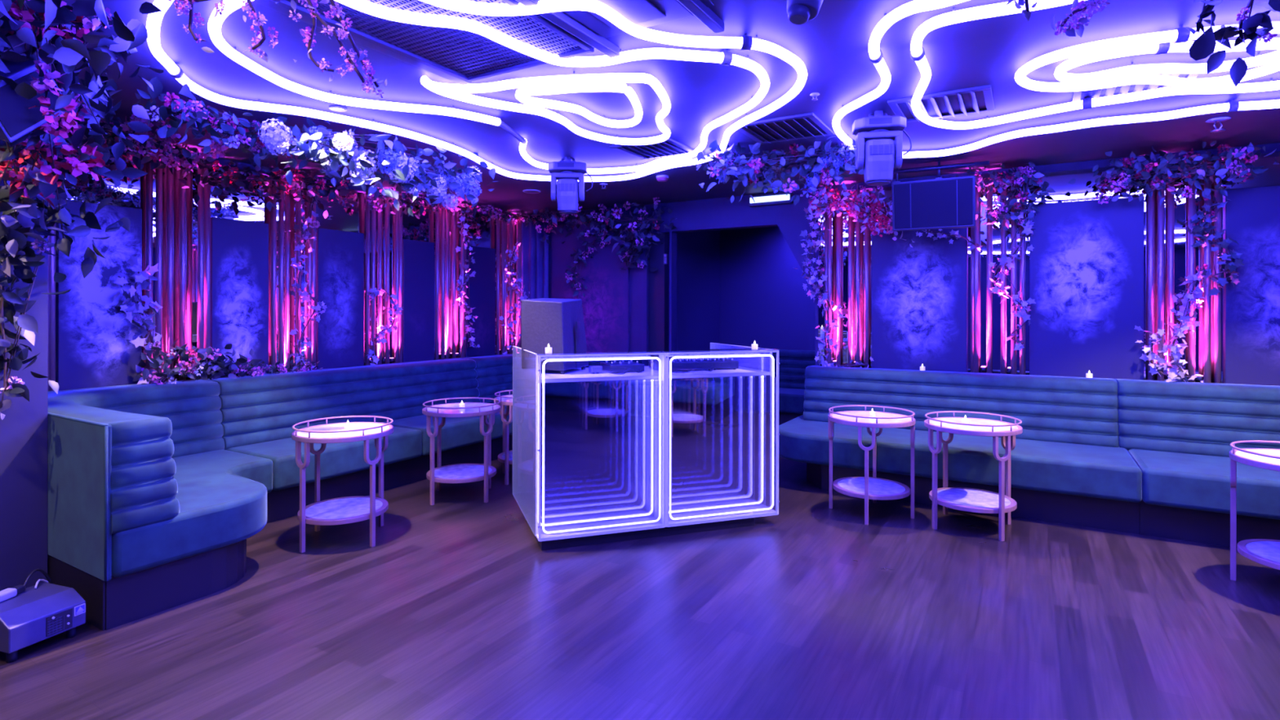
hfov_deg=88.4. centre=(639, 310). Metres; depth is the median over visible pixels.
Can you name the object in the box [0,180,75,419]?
flower garland
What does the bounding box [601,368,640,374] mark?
cable
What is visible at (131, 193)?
wall mirror
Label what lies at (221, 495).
seat cushion
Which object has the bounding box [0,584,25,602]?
power adapter
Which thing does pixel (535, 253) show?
curtain
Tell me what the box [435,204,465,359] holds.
column
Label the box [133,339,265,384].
flower garland
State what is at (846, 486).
shelf
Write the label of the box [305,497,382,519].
shelf
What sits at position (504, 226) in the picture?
column
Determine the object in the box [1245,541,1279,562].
shelf
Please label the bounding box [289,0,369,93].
sprig
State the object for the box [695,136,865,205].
flower garland
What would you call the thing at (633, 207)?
wall
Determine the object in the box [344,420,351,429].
tea light
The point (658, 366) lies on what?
cable
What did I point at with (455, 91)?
tube
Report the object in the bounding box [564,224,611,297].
flower garland
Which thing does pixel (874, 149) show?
vent grille
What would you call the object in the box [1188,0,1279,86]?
sprig
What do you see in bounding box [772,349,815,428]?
banquette
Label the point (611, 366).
player
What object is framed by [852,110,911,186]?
light
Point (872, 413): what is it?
tea light
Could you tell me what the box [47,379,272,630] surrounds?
banquette
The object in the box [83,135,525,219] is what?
trim
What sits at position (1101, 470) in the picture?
seat cushion
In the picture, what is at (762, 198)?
diffuser
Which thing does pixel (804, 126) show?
ceiling vent
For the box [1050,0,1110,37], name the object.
sprig
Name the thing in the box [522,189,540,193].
ceiling speaker
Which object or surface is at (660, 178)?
smoke detector
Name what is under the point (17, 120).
loudspeaker
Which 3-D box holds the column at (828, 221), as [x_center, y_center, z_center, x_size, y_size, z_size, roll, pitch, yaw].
[1.724,-0.172,5.510,0.364,1.750,0.075,0,0,31]
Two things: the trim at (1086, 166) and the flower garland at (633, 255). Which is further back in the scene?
the flower garland at (633, 255)
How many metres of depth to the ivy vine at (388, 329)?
5.66 m
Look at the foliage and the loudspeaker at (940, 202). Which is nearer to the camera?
the foliage
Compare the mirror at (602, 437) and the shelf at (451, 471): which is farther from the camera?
the shelf at (451, 471)
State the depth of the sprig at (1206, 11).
1.85 m
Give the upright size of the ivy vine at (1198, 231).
0.674 m
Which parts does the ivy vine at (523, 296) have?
stem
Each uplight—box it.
[980,366,986,371]
[1195,375,1204,380]
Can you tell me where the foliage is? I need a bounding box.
[0,0,195,294]
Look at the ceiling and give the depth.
3.18 m
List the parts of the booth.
pane, edge frame, lid, post, edge frame, pane, pane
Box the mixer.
[648,357,713,370]
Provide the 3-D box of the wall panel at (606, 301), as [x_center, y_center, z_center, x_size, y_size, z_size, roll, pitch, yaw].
[-0.534,-0.121,6.910,0.980,1.600,0.030,0,0,31]
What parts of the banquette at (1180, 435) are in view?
backrest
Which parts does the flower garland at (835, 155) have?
stem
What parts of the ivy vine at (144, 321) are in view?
stem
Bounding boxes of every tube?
[146,0,807,182]
[207,0,769,173]
[420,71,671,145]
[515,83,642,128]
[831,0,1279,158]
[909,0,1279,129]
[1014,21,1279,92]
[1053,37,1279,83]
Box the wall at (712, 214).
[646,189,815,298]
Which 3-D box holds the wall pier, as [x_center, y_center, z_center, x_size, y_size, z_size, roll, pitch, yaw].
[-4.251,0.113,1.458,1.280,2.360,4.178,0,0,31]
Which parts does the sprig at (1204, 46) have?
stem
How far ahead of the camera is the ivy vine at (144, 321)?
4.10 m
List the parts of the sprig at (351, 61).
stem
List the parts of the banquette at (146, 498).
panel, backrest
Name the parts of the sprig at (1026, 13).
stem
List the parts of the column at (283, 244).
rod, rod, rod, rod, rod, rod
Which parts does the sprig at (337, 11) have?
stem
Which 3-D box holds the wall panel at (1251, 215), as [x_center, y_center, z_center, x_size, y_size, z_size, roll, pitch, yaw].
[4.130,-0.053,4.130,0.700,1.480,0.038,0,0,31]
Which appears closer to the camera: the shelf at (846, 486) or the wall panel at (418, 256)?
the shelf at (846, 486)
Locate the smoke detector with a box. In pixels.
[656,174,668,182]
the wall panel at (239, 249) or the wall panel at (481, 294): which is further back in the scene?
the wall panel at (481, 294)
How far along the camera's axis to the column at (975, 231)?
4.96 m
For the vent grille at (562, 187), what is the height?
0.048 m
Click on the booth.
(595, 461)
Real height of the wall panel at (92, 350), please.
1.325 m
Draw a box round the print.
[75,606,84,614]
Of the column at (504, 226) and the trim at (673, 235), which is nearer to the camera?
the trim at (673, 235)
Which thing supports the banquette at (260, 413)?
on the floor
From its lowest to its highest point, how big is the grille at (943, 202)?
0.307 m
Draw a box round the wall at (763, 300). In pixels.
[719,226,815,350]
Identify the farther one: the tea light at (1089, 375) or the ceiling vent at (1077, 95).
the tea light at (1089, 375)
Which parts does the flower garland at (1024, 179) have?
stem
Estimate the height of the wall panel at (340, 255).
1.335 m
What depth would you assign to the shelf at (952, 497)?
3.96 m
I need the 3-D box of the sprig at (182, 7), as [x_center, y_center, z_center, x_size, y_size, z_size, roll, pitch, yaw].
[-1.241,-0.930,1.796,0.226,0.254,0.084,0,0,-16]
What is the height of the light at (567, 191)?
0.397 m
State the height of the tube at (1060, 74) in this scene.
0.060 m
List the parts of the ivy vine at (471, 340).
stem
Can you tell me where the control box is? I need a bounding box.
[588,365,602,373]
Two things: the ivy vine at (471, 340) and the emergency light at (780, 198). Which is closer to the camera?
the emergency light at (780, 198)
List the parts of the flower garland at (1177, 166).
stem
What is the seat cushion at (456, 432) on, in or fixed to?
on the banquette at (260, 413)
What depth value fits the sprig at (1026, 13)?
1.84 m
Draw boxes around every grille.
[524,191,539,193]
[558,183,575,191]
[869,144,892,155]
[893,177,973,229]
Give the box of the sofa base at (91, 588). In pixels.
[47,554,105,631]
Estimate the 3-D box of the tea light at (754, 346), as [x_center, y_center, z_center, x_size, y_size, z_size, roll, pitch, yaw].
[0.709,0.209,4.065,0.038,0.052,0.038,0,0,0]
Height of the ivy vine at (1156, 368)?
0.430 m
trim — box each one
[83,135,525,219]
[631,216,648,366]
[648,232,668,379]
[669,231,676,378]
[814,142,1279,195]
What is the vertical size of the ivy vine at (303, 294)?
1.430 m
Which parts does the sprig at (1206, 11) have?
stem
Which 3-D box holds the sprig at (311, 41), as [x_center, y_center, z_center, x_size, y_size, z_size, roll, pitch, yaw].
[-0.927,-0.862,1.812,0.123,0.386,0.252,0,0,12]
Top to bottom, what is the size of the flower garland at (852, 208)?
0.546 m
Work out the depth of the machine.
2.52 m
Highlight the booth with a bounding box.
[512,342,779,550]
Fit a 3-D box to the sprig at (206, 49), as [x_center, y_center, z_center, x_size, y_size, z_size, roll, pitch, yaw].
[-1.223,-0.894,1.798,0.087,0.324,0.239,0,0,-24]
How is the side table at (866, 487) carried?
on the floor
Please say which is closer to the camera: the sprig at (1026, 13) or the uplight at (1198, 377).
the sprig at (1026, 13)
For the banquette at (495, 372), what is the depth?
6.45 m
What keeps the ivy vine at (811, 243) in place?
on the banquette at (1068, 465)
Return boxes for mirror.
[55,147,515,381]
[537,379,658,533]
[668,375,770,519]
[817,154,1279,383]
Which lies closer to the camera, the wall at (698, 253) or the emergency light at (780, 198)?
the emergency light at (780, 198)
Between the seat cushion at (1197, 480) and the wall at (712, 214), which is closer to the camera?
the seat cushion at (1197, 480)
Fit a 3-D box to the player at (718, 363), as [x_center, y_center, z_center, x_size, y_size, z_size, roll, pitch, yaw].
[0.520,0.344,4.339,0.180,0.070,0.240,0,0,-16]
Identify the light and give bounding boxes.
[328,106,346,111]
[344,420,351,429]
[459,401,464,407]
[545,344,551,352]
[548,156,592,213]
[748,192,793,207]
[751,340,757,349]
[786,0,823,25]
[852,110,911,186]
[869,408,875,416]
[920,364,924,370]
[961,415,968,423]
[1085,370,1092,377]
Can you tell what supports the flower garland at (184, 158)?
hanging from the ceiling
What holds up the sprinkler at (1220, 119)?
attached to the ceiling
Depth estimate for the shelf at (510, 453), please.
5.09 m
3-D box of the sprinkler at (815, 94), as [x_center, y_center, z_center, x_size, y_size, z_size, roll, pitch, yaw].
[0.853,-1.044,3.212,0.048,0.028,0.048,0,0,0]
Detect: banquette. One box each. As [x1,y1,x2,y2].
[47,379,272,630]
[195,358,512,523]
[456,353,642,408]
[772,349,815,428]
[774,365,1142,534]
[1115,378,1279,546]
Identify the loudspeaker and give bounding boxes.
[0,57,66,142]
[520,297,588,373]
[891,160,989,231]
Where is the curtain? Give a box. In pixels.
[521,215,548,299]
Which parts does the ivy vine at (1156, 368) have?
stem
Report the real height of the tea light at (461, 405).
0.052 m
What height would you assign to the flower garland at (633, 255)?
0.456 m
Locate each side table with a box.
[291,415,393,552]
[422,397,500,505]
[494,389,512,484]
[827,404,915,524]
[924,410,1022,541]
[1229,440,1279,581]
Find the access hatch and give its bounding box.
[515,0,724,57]
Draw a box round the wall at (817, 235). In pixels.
[815,195,818,365]
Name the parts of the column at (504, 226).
rod, rod, rod, rod, rod, rod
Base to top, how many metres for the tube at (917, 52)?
0.060 m
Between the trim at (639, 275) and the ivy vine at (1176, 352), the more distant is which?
the trim at (639, 275)
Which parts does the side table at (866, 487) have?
leg, leg, gallery rail, leg, leg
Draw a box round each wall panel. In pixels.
[55,200,142,390]
[210,217,268,377]
[315,227,364,368]
[402,239,434,362]
[464,245,495,357]
[551,220,629,356]
[871,219,967,372]
[1029,196,1144,379]
[1223,185,1279,386]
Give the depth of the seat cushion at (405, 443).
4.34 m
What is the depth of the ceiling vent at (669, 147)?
4.30 m
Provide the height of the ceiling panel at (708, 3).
0.006 m
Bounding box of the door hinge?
[663,253,667,264]
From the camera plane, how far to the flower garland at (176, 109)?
3.33 m
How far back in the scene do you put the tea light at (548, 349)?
3.63 m
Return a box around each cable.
[23,568,53,585]
[34,578,48,589]
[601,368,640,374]
[657,366,714,373]
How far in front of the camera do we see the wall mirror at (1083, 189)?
4.90 m
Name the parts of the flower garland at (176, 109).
stem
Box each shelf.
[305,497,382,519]
[434,464,491,478]
[502,451,512,460]
[837,477,905,494]
[937,488,1010,507]
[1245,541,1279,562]
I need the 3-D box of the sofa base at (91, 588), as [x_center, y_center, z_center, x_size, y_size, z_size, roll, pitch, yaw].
[-2.865,1.194,3.078,1.613,0.203,0.009,0,0,31]
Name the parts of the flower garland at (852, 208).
stem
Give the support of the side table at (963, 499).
on the floor
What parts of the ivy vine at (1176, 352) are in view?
stem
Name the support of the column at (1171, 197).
on the banquette at (1180, 435)
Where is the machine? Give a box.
[0,582,85,662]
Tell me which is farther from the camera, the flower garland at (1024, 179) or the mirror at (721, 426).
the flower garland at (1024, 179)
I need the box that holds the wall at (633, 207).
[525,204,646,356]
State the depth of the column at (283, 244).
5.00 m
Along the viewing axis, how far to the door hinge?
6.46 m
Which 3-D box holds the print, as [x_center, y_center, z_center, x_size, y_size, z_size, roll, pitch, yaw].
[-2.221,1.186,2.611,0.001,0.025,0.027,0,0,19]
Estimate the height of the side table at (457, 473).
0.659 m
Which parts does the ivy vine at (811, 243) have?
stem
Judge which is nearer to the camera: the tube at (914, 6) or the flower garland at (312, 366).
the tube at (914, 6)
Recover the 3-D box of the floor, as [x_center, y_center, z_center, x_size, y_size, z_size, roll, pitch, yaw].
[0.389,1.351,2.546,8.320,0.100,11.180,0,0,31]
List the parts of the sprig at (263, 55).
stem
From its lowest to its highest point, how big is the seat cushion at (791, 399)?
0.203 m
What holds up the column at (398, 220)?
on the banquette at (260, 413)
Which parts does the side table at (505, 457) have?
gallery rail, leg, leg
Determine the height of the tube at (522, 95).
0.054 m
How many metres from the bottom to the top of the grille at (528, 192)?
0.003 m
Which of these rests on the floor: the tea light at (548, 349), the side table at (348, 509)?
the side table at (348, 509)
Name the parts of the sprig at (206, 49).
stem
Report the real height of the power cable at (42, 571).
0.241 m
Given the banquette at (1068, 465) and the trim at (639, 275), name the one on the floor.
the banquette at (1068, 465)
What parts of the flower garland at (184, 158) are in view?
stem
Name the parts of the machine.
control panel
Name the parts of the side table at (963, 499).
leg, leg, gallery rail, leg, leg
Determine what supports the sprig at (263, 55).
hanging from the ceiling
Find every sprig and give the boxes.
[168,0,225,18]
[182,0,214,53]
[240,0,278,62]
[288,0,347,81]
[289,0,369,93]
[320,0,386,97]
[1005,0,1037,21]
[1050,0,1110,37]
[1185,0,1215,34]
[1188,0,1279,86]
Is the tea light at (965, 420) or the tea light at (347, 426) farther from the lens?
the tea light at (965, 420)
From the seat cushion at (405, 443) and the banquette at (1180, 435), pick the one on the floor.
the banquette at (1180, 435)
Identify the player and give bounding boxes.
[600,360,644,373]
[704,357,738,369]
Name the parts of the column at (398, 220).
rod, rod, rod, rod, rod, rod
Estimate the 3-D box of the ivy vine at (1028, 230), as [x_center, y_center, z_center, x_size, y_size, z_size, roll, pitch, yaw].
[2.745,-0.282,4.856,0.202,1.151,0.321,0,0,-44]
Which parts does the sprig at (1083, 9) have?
stem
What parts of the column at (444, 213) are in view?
rod, rod, rod, rod, rod, rod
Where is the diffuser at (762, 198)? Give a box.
[750,194,789,203]
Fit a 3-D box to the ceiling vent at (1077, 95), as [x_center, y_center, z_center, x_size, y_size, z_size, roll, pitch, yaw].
[2.323,-1.044,3.115,0.460,0.024,0.400,0,0,31]
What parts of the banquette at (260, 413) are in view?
backrest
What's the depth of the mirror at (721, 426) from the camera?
3.97 m
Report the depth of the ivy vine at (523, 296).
7.10 m
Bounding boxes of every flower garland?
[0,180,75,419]
[73,112,240,185]
[133,88,320,165]
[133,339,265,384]
[162,155,360,218]
[242,111,497,216]
[247,359,323,375]
[364,187,538,226]
[520,197,676,252]
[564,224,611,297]
[603,225,658,271]
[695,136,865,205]
[800,179,915,247]
[955,162,1056,239]
[1067,140,1279,206]
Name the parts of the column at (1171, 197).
rod, rod, rod, rod, rod, rod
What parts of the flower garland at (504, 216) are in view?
stem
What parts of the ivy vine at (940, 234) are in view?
stem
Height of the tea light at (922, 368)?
0.052 m
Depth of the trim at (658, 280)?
6.54 m
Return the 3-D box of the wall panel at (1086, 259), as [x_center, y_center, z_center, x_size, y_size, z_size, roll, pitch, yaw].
[3.173,-0.050,4.697,0.676,1.470,0.038,0,0,31]
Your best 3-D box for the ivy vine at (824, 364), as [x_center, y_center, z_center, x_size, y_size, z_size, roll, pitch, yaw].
[1.696,0.453,5.458,0.450,0.163,0.122,0,0,32]
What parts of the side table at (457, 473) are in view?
leg, leg, gallery rail, leg, leg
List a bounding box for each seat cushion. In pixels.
[111,449,272,577]
[226,426,422,490]
[379,408,512,455]
[773,386,804,413]
[774,414,1142,502]
[1127,448,1279,519]
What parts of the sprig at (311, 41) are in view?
stem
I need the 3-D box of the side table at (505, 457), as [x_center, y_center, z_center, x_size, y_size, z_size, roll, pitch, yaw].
[-0.868,0.969,5.132,0.529,0.659,0.529,0,0,4]
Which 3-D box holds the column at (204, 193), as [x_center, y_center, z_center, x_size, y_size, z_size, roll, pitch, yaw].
[-3.050,-0.180,4.368,0.074,1.750,0.382,0,0,31]
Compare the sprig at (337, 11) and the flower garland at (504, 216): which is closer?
the sprig at (337, 11)
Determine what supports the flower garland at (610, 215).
hanging from the ceiling
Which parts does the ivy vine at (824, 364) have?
stem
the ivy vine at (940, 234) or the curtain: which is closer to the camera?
the ivy vine at (940, 234)
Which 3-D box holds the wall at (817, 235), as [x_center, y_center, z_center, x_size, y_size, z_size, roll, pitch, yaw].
[3.531,0.126,4.591,4.600,2.360,0.121,0,0,31]
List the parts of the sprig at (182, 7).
stem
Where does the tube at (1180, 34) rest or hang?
attached to the ceiling
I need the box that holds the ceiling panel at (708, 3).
[562,0,714,32]
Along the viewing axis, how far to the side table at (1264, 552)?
3.15 m
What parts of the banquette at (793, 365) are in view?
backrest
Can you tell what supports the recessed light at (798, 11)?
in the ceiling
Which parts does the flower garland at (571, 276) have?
stem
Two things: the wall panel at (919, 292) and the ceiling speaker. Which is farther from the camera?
the ceiling speaker
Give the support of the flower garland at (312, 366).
on the banquette at (260, 413)
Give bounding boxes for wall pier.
[0,132,48,591]
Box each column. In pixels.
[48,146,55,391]
[145,154,210,381]
[271,168,315,373]
[364,186,402,365]
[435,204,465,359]
[496,212,521,355]
[824,183,869,368]
[970,171,1026,374]
[1147,151,1222,383]
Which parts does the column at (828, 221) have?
rod, rod, rod, rod, rod, rod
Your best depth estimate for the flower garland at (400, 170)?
3.79 m
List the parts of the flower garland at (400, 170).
stem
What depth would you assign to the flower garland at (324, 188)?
4.76 m
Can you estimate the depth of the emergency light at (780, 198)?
5.86 m
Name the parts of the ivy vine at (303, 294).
stem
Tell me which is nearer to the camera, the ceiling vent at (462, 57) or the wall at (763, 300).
the ceiling vent at (462, 57)
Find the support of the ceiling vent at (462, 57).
in the ceiling
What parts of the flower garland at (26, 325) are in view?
stem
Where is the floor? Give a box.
[0,428,1279,719]
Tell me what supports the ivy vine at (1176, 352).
attached to the column at (1171, 197)
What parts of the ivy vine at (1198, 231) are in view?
stem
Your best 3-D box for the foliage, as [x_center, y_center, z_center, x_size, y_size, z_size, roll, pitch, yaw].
[-2.115,-0.586,2.347,0.888,1.038,1.588,0,0,-39]
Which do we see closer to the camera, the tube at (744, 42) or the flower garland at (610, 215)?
the tube at (744, 42)
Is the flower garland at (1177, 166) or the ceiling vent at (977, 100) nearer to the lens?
the ceiling vent at (977, 100)
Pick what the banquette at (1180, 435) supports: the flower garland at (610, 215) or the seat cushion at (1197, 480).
the seat cushion at (1197, 480)
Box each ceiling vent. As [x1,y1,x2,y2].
[252,0,594,84]
[608,137,694,159]
[737,112,834,144]
[887,84,995,122]
[1071,73,1199,107]
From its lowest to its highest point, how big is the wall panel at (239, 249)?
1.325 m
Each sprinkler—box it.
[600,182,607,189]
[809,92,819,100]
[1204,116,1231,132]
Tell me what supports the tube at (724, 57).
attached to the ceiling
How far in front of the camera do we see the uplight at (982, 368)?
5.00 m
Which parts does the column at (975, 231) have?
rod, rod, rod, rod, rod, rod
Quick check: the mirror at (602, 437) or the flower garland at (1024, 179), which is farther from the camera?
the flower garland at (1024, 179)
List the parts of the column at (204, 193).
rod, rod, rod, rod, rod, rod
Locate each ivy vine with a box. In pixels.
[111,254,179,384]
[285,189,327,369]
[367,288,403,364]
[452,216,480,347]
[499,239,529,354]
[794,208,847,365]
[819,356,873,368]
[915,228,981,252]
[988,193,1036,351]
[1134,325,1204,382]
[1147,270,1204,379]
[1182,193,1244,296]
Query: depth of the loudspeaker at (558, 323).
3.97 m
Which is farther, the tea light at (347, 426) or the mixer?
the mixer
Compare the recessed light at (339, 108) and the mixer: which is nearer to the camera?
the recessed light at (339, 108)
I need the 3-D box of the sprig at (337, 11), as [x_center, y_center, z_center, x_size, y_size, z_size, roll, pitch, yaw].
[-0.823,-0.842,1.833,0.091,0.426,0.262,0,0,30]
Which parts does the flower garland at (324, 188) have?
stem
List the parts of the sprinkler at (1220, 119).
frame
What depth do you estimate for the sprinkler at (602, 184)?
5.48 m
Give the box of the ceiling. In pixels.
[0,0,1279,215]
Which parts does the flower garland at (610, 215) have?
stem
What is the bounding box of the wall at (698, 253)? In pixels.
[668,230,719,378]
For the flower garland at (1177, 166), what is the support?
hanging from the ceiling

